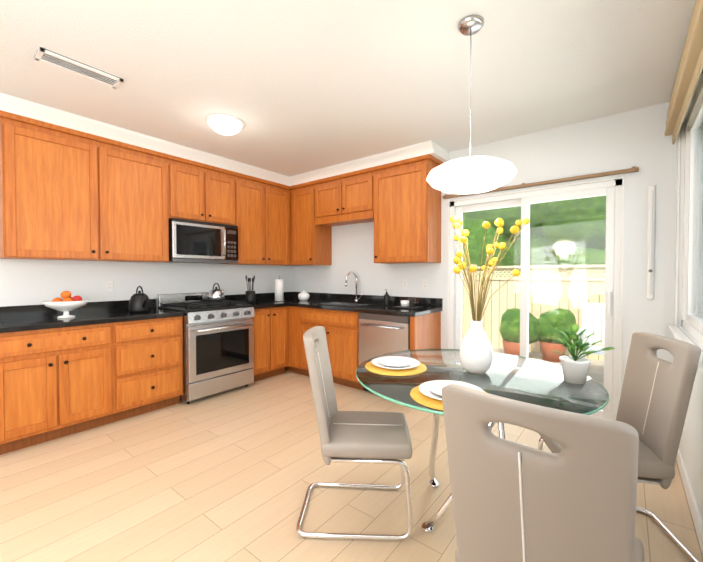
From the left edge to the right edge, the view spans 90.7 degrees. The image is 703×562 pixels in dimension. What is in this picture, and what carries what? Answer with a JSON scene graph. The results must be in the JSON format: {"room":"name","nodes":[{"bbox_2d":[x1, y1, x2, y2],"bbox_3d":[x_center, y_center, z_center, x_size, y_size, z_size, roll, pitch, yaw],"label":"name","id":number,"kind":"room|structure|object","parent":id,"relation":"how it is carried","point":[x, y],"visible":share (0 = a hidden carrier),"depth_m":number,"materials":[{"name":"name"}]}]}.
{"room":"dining room and kitchen","nodes":[
{"label":"dining room and kitchen","id":0,"kind":"room"},
{"bbox_2d":[0,259,291,307],"bbox_3d":[-3.002,-0.069,2.722,0.150,2.580,6.900,1,1,38],"label":"wall","id":1,"kind":"structure","parent":0,"point":[29,282],"depth_m":3.48,"materials":[{"name":"white paint"}]},
{"bbox_2d":[0,109,179,262],"bbox_3d":[-2.323,-0.725,3.173,0.338,1.075,1.270,1,1,38],"label":"upper cabinet","id":2,"kind":"object","parent":1,"relation":"attached to","point":[74,187],"depth_m":2.95,"materials":[{"name":"brown wood"}]},
{"bbox_2d":[105,280,113,291],"bbox_3d":[-2.369,0.048,3.396,0.008,0.116,0.072,1,1,38],"label":"electrical outlet","id":3,"kind":"object","parent":1,"relation":"attached to","point":[109,285],"visible":1,"depth_m":3.40,"materials":[{"name":"white plastic"}]},
{"bbox_2d":[180,157,235,224],"bbox_3d":[-1.738,-0.962,3.910,0.338,0.630,0.760,1,1,38],"label":"upper cabinet","id":4,"kind":"object","parent":1,"relation":"attached to","point":[207,192],"depth_m":3.82,"materials":[{"name":"brown wood"}]},
{"bbox_2d":[169,218,237,263],"bbox_3d":[-1.696,-0.424,3.888,0.444,0.435,0.752,1,1,38],"label":"over-the-range microwave","id":5,"kind":"object","parent":4,"relation":"attached to","point":[191,241],"visible":0.98,"depth_m":3.73,"materials":[{"name":"silver metal"}]},
{"bbox_2d":[229,173,287,264],"bbox_3d":[-1.263,-0.751,4.516,0.338,1.075,0.913,1,1,38],"label":"upper cabinet","id":6,"kind":"object","parent":1,"relation":"attached to","point":[261,203],"depth_m":4.40,"materials":[{"name":"brown wood"}]},
{"bbox_2d":[0,0,695,176],"bbox_3d":[-1.268,-1.383,1.327,4.570,0.100,6.900,1,1,38],"label":"ceiling","id":7,"kind":"structure","parent":0,"point":[297,87],"depth_m":2.19,"materials":[{"name":"white paint"}]},
{"bbox_2d":[34,47,122,87],"bbox_3d":[-1.716,-1.341,2.204,0.150,0.016,0.420,1,1,38],"label":"ceiling vent","id":8,"kind":"object","parent":7,"relation":"in","point":[49,57],"visible":0.96,"depth_m":2.18,"materials":[{"name":"white"}]},
{"bbox_2d":[205,113,244,134],"bbox_3d":[-1.081,-1.313,2.978,0.320,0.099,0.320,1,1,38],"label":"flush ceiling light","id":9,"kind":"object","parent":7,"relation":"attached to","point":[224,124],"visible":1,"depth_m":2.90,"materials":[{"name":"white glass"}]},
{"bbox_2d":[426,15,516,193],"bbox_3d":[0.623,-0.908,1.819,0.448,0.866,0.448,1,1,38],"label":"pendant lamp","id":10,"kind":"object","parent":7,"relation":"hanging from","point":[472,174],"visible":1,"depth_m":1.71,"materials":[{"name":"white glass"}]},
{"bbox_2d":[0,370,702,561],"bbox_3d":[-1.268,1.297,1.378,4.570,0.100,6.900,1,1,38],"label":"floor","id":11,"kind":"structure","parent":0,"point":[231,475],"depth_m":2.02,"materials":[{"name":"brown wood"}]},
{"bbox_2d":[0,322,115,454],"bbox_3d":[-2.457,0.785,2.804,0.621,0.870,0.740,1,1,38],"label":"base cabinet","id":12,"kind":"object","parent":11,"relation":"on","point":[56,383],"depth_m":2.61,"materials":[{"name":"brown wood"}]},
{"bbox_2d":[116,316,182,420],"bbox_3d":[-2.069,0.775,3.295,0.621,0.870,0.662,1,1,38],"label":"base cabinet","id":13,"kind":"object","parent":11,"relation":"on","point":[149,352],"depth_m":3.12,"materials":[{"name":"brown wood"}]},
{"bbox_2d":[0,299,183,332],"bbox_3d":[-2.273,0.273,3.018,0.633,0.140,1.337,1,1,38],"label":"countertop","id":14,"kind":"structure","parent":13,"relation":"on","point":[25,318],"depth_m":2.94,"materials":[{"name":"black stone"}]},
{"bbox_2d":[42,291,88,317],"bbox_3d":[-2.386,0.193,2.902,0.310,0.224,0.310,1,1,38],"label":"fruit bowl","id":15,"kind":"object","parent":14,"relation":"on","point":[67,304],"visible":1,"depth_m":2.86,"materials":[{"name":"white ceramic"}]},
{"bbox_2d":[129,286,150,312],"bbox_3d":[-2.012,0.171,3.320,0.253,0.252,0.184,1,1,38],"label":"kettle","id":16,"kind":"object","parent":14,"relation":"on","point":[139,301],"visible":1,"depth_m":3.27,"materials":[{"name":"black metal"}]},
{"bbox_2d":[158,292,254,403],"bbox_3d":[-1.561,0.671,3.802,0.732,1.060,0.752,1,1,38],"label":"range","id":17,"kind":"object","parent":11,"relation":"on","point":[218,346],"visible":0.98,"depth_m":3.59,"materials":[{"name":"silver metal"}]},
{"bbox_2d":[208,283,224,300],"bbox_3d":[-1.566,0.127,4.058,0.245,0.212,0.190,1,1,38],"label":"kettle","id":18,"kind":"object","parent":17,"relation":"on","point":[216,294],"visible":1,"depth_m":4.01,"materials":[{"name":"silver metal"}]},
{"bbox_2d":[252,306,288,381],"bbox_3d":[-1.209,0.755,4.386,0.618,0.870,0.585,1,1,38],"label":"base cabinet","id":19,"kind":"object","parent":11,"relation":"on","point":[271,325],"depth_m":4.20,"materials":[{"name":"brown wood"}]},
{"bbox_2d":[225,292,287,308],"bbox_3d":[-1.208,0.248,4.345,0.660,0.140,0.537,1,1,38],"label":"countertop","id":20,"kind":"structure","parent":19,"relation":"on","point":[262,300],"depth_m":4.50,"materials":[{"name":"black stone"}]},
{"bbox_2d":[245,275,254,302],"bbox_3d":[-1.278,0.101,4.396,0.133,0.350,0.120,1,1,38],"label":"utensil crock","id":21,"kind":"object","parent":20,"relation":"on","point":[250,296],"visible":0.98,"depth_m":4.36,"materials":[{"name":"black"}]},
{"bbox_2d":[274,275,284,300],"bbox_3d":[-0.984,0.096,4.725,0.150,0.348,0.150,1,1,38],"label":"paper towel holder","id":22,"kind":"object","parent":20,"relation":"on","point":[279,291],"visible":1,"depth_m":4.67,"materials":[{"name":"white paper"}]},
{"bbox_2d":[285,306,340,375],"bbox_3d":[-0.477,0.751,4.552,0.355,0.870,0.618,1,1,38],"label":"base cabinet","id":23,"kind":"object","parent":11,"relation":"on","point":[299,317],"depth_m":4.28,"materials":[{"name":"brown wood"}]},
{"bbox_2d":[288,292,442,316],"bbox_3d":[-0.154,0.348,4.271,2.408,0.337,0.648,1,1,38],"label":"countertop","id":24,"kind":"structure","parent":23,"relation":"on","point":[330,301],"depth_m":4.10,"materials":[{"name":"black stone"}]},
{"bbox_2d":[298,290,309,300],"bbox_3d":[-0.655,0.198,4.773,0.160,0.143,0.160,1,1,38],"label":"ceramic jar","id":25,"kind":"object","parent":24,"relation":"on","point":[303,296],"visible":1,"depth_m":4.72,"materials":[{"name":"white ceramic"}]},
{"bbox_2d":[345,271,362,302],"bbox_3d":[0.037,0.078,4.332,0.141,0.400,0.252,1,1,38],"label":"faucet","id":26,"kind":"object","parent":24,"relation":"on","point":[356,299],"visible":1,"depth_m":4.40,"materials":[{"name":"silver metal"}]},
{"bbox_2d":[384,289,389,304],"bbox_3d":[0.410,0.189,4.055,0.070,0.188,0.075,1,1,38],"label":"soap dispenser","id":27,"kind":"object","parent":24,"relation":"on","point":[386,299],"visible":1,"depth_m":4.03,"materials":[{"name":"black"}]},
{"bbox_2d":[392,298,423,308],"bbox_3d":[0.612,0.237,3.748,0.260,0.103,0.240,1,1,38],"label":"tray","id":28,"kind":"object","parent":24,"relation":"on","point":[406,304],"visible":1,"depth_m":3.70,"materials":[{"name":"black"}]},
{"bbox_2d":[309,318,362,389],"bbox_3d":[-0.065,0.863,4.229,0.695,0.660,0.618,1,1,38],"label":"base cabinet","id":29,"kind":"object","parent":11,"relation":"on","point":[341,331],"depth_m":3.87,"materials":[{"name":"brown wood"}]},
{"bbox_2d":[296,326,412,540],"bbox_3d":[0.019,0.752,1.860,0.576,0.971,0.431,0,1,3],"label":"dining chair","id":30,"kind":"object","parent":11,"relation":"on","point":[369,437],"visible":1,"depth_m":1.70,"materials":[{"name":"beige leather"}]},
{"bbox_2d":[359,312,409,392],"bbox_3d":[0.477,0.768,3.749,0.606,0.868,0.640,1,1,38],"label":"dishwasher","id":31,"kind":"object","parent":11,"relation":"on","point":[380,334],"visible":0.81,"depth_m":3.53,"materials":[{"name":"silver metal"}]},
{"bbox_2d":[356,349,608,532],"bbox_3d":[0.623,0.863,1.852,1.200,0.750,1.200,1,1,38],"label":"glass dining table","id":32,"kind":"object","parent":11,"relation":"on","point":[529,380],"visible":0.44,"depth_m":1.73,"materials":[{"name":"green"}]},
{"bbox_2d":[365,356,426,375],"bbox_3d":[0.247,0.466,1.950,0.344,0.038,0.344,1,1,38],"label":"place setting","id":33,"kind":"object","parent":32,"relation":"on","point":[395,366],"visible":1,"depth_m":1.90,"materials":[{"name":"white ceramic"}]},
{"bbox_2d":[410,380,486,410],"bbox_3d":[0.424,0.475,1.480,0.344,0.038,0.344,1,1,38],"label":"place setting","id":34,"kind":"object","parent":32,"relation":"on","point":[428,394],"visible":0.46,"depth_m":1.49,"materials":[{"name":"white ceramic"}]},
{"bbox_2d":[450,216,529,373],"bbox_3d":[0.690,0.063,1.848,0.458,0.846,0.606,1,1,38],"label":"vase","id":35,"kind":"object","parent":32,"relation":"on","point":[475,354],"visible":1,"depth_m":1.82,"materials":[{"name":"white ceramic"}]},
{"bbox_2d":[552,324,614,383],"bbox_3d":[1.105,0.351,1.662,0.245,0.278,0.225,1,1,38],"label":"potted plant","id":36,"kind":"object","parent":32,"relation":"on","point":[575,369],"visible":1,"depth_m":1.67,"materials":[{"name":"white ceramic"}]},
{"bbox_2d":[442,384,644,561],"bbox_3d":[0.559,0.768,1.003,0.431,0.971,0.576,1,1,42],"label":"dining chair","id":37,"kind":"object","parent":11,"relation":"on","point":[574,499],"visible":1,"depth_m":0.80,"materials":[{"name":"beige leather"}]},
{"bbox_2d":[538,332,700,561],"bbox_3d":[1.270,0.755,1.704,0.576,0.971,0.431,0,1,12],"label":"dining chair","id":38,"kind":"object","parent":11,"relation":"on","point":[655,396],"visible":0.75,"depth_m":1.60,"materials":[{"name":"beige leather"}]},
{"bbox_2d":[292,102,676,388],"bbox_3d":[0.882,-0.092,3.955,4.420,2.580,0.150,1,1,38],"label":"wall","id":39,"kind":"structure","parent":0,"point":[633,138],"depth_m":2.91,"materials":[{"name":"white paint"}]},
{"bbox_2d":[288,177,331,264],"bbox_3d":[-0.586,-0.755,4.746,0.480,1.075,0.403,1,1,38],"label":"upper cabinet","id":40,"kind":"object","parent":39,"relation":"attached to","point":[309,243],"depth_m":4.64,"materials":[{"name":"brown wood"}]},
{"bbox_2d":[316,165,371,228],"bbox_3d":[-0.016,-1.012,4.333,0.920,0.545,0.338,1,1,38],"label":"upper cabinet","id":41,"kind":"object","parent":39,"relation":"attached to","point":[341,198],"depth_m":4.18,"materials":[{"name":"brown wood"}]},
{"bbox_2d":[403,279,407,288],"bbox_3d":[0.628,0.036,4.054,0.072,0.116,0.008,1,1,38],"label":"electrical outlet","id":42,"kind":"object","parent":39,"relation":"attached to","point":[405,283],"visible":1,"depth_m":4.05,"materials":[{"name":"white plastic"}]},
{"bbox_2d":[372,153,443,263],"bbox_3d":[0.608,-0.738,3.845,0.670,1.075,0.338,1,1,38],"label":"upper cabinet","id":43,"kind":"object","parent":39,"relation":"attached to","point":[406,209],"depth_m":3.69,"materials":[{"name":"brown wood"}]},
{"bbox_2d":[422,279,427,289],"bbox_3d":[0.824,0.039,3.900,0.072,0.116,0.008,1,1,38],"label":"electrical outlet","id":44,"kind":"object","parent":39,"relation":"attached to","point":[424,284],"visible":1,"depth_m":3.90,"materials":[{"name":"white plastic"}]},
{"bbox_2d":[447,177,623,419],"bbox_3d":[1.656,0.179,3.326,1.484,2.062,0.137,1,1,38],"label":"sliding glass door","id":45,"kind":"structure","parent":39,"relation":"attached to","point":[611,190],"depth_m":3.10,"materials":[{"name":"white plastic"}]},
{"bbox_2d":[442,166,638,198],"bbox_3d":[1.622,-0.894,3.230,1.620,0.040,0.043,1,1,38],"label":"curtain rod","id":46,"kind":"object","parent":39,"relation":"attached to","point":[596,175],"visible":0.92,"depth_m":3.07,"materials":[{"name":"brown wood"}]},
{"bbox_2d":[647,185,654,298],"bbox_3d":[2.322,-0.298,2.692,0.040,0.880,0.038,1,1,38],"label":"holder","id":47,"kind":"object","parent":39,"relation":"attached to","point":[650,240],"visible":1,"depth_m":2.69,"materials":[{"name":"white plastic"}]},
{"bbox_2d":[677,69,702,522],"bbox_3d":[0.420,-0.016,-0.075,0.150,2.580,6.750,1,1,38],"label":"wall","id":48,"kind":"structure","parent":0,"point":[691,445],"depth_m":1.96,"materials":[{"name":"white paint"}]},
{"bbox_2d":[667,78,702,373],"bbox_3d":[1.503,-0.373,1.363,0.160,1.620,3.020,1,1,38],"label":"window","id":49,"kind":"structure","parent":48,"relation":"in","point":[692,299],"depth_m":2.38,"materials":[{"name":"white plastic"}]},
{"bbox_2d":[664,0,702,143],"bbox_3d":[1.440,-1.144,1.399,0.071,0.320,2.980,1,1,38],"label":"roman shade","id":50,"kind":"object","parent":49,"relation":"attached to","point":[690,68],"visible":1,"depth_m":1.79,"materials":[{"name":"beige fabric"}]},
{"bbox_2d":[676,448,702,554],"bbox_3d":[0.403,1.227,0.057,0.012,0.090,6.600,1,1,38],"label":"baseboard","id":51,"kind":"structure","parent":48,"relation":"attached to","point":[696,517],"depth_m":1.82,"materials":[{"name":"white wood"}]},
{"label":"outside","id":52,"kind":"structure","parent":0,"visible":0},
{"bbox_2d":[492,347,603,409],"bbox_3d":[4.099,1.345,5.169,36.000,0.100,44.000,1,1,38],"label":"ground","id":53,"kind":"structure","parent":52,"point":[597,377],"depth_m":5.31,"materials":[{"name":"concrete"}]},
{"bbox_2d":[499,308,539,355],"bbox_3d":[2.787,0.867,5.755,0.634,0.834,0.629,1,1,38],"label":"shrub","id":54,"kind":"object","parent":53,"relation":"on","point":[509,345],"depth_m":5.57,"materials":[{"name":"green plant"}]},
{"bbox_2d":[462,264,604,360],"bbox_3d":[-0.126,0.602,-0.199,24.100,1.590,14.360,1,1,38],"label":"fence","id":55,"kind":"object","parent":53,"relation":"on","point":[551,283],"depth_m":6.15,"materials":[{"name":"beige wood"}]},
{"bbox_2d":[463,195,605,277],"bbox_3d":[5.774,-1.777,8.037,20.361,6.258,3.675,1,1,38],"label":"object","id":56,"kind":"object","parent":53,"relation":"on","point":[572,249],"depth_m":7.52,"materials":[{"name":"green plant"}]},
{"bbox_2d":[538,308,575,361],"bbox_3d":[3.293,0.862,5.655,0.604,0.848,0.512,1,1,38],"label":"shrub","id":57,"kind":"object","parent":53,"relation":"on","point":[565,315],"depth_m":5.51,"materials":[{"name":"green plant"}]},
{"bbox_2d":[577,303,604,357],"bbox_3d":[3.267,0.809,4.427,0.620,1.000,0.580,1,1,38],"label":"patio chair","id":58,"kind":"object","parent":53,"relation":"on","point":[588,308],"depth_m":4.71,"materials":[{"name":"white"}]}
]}

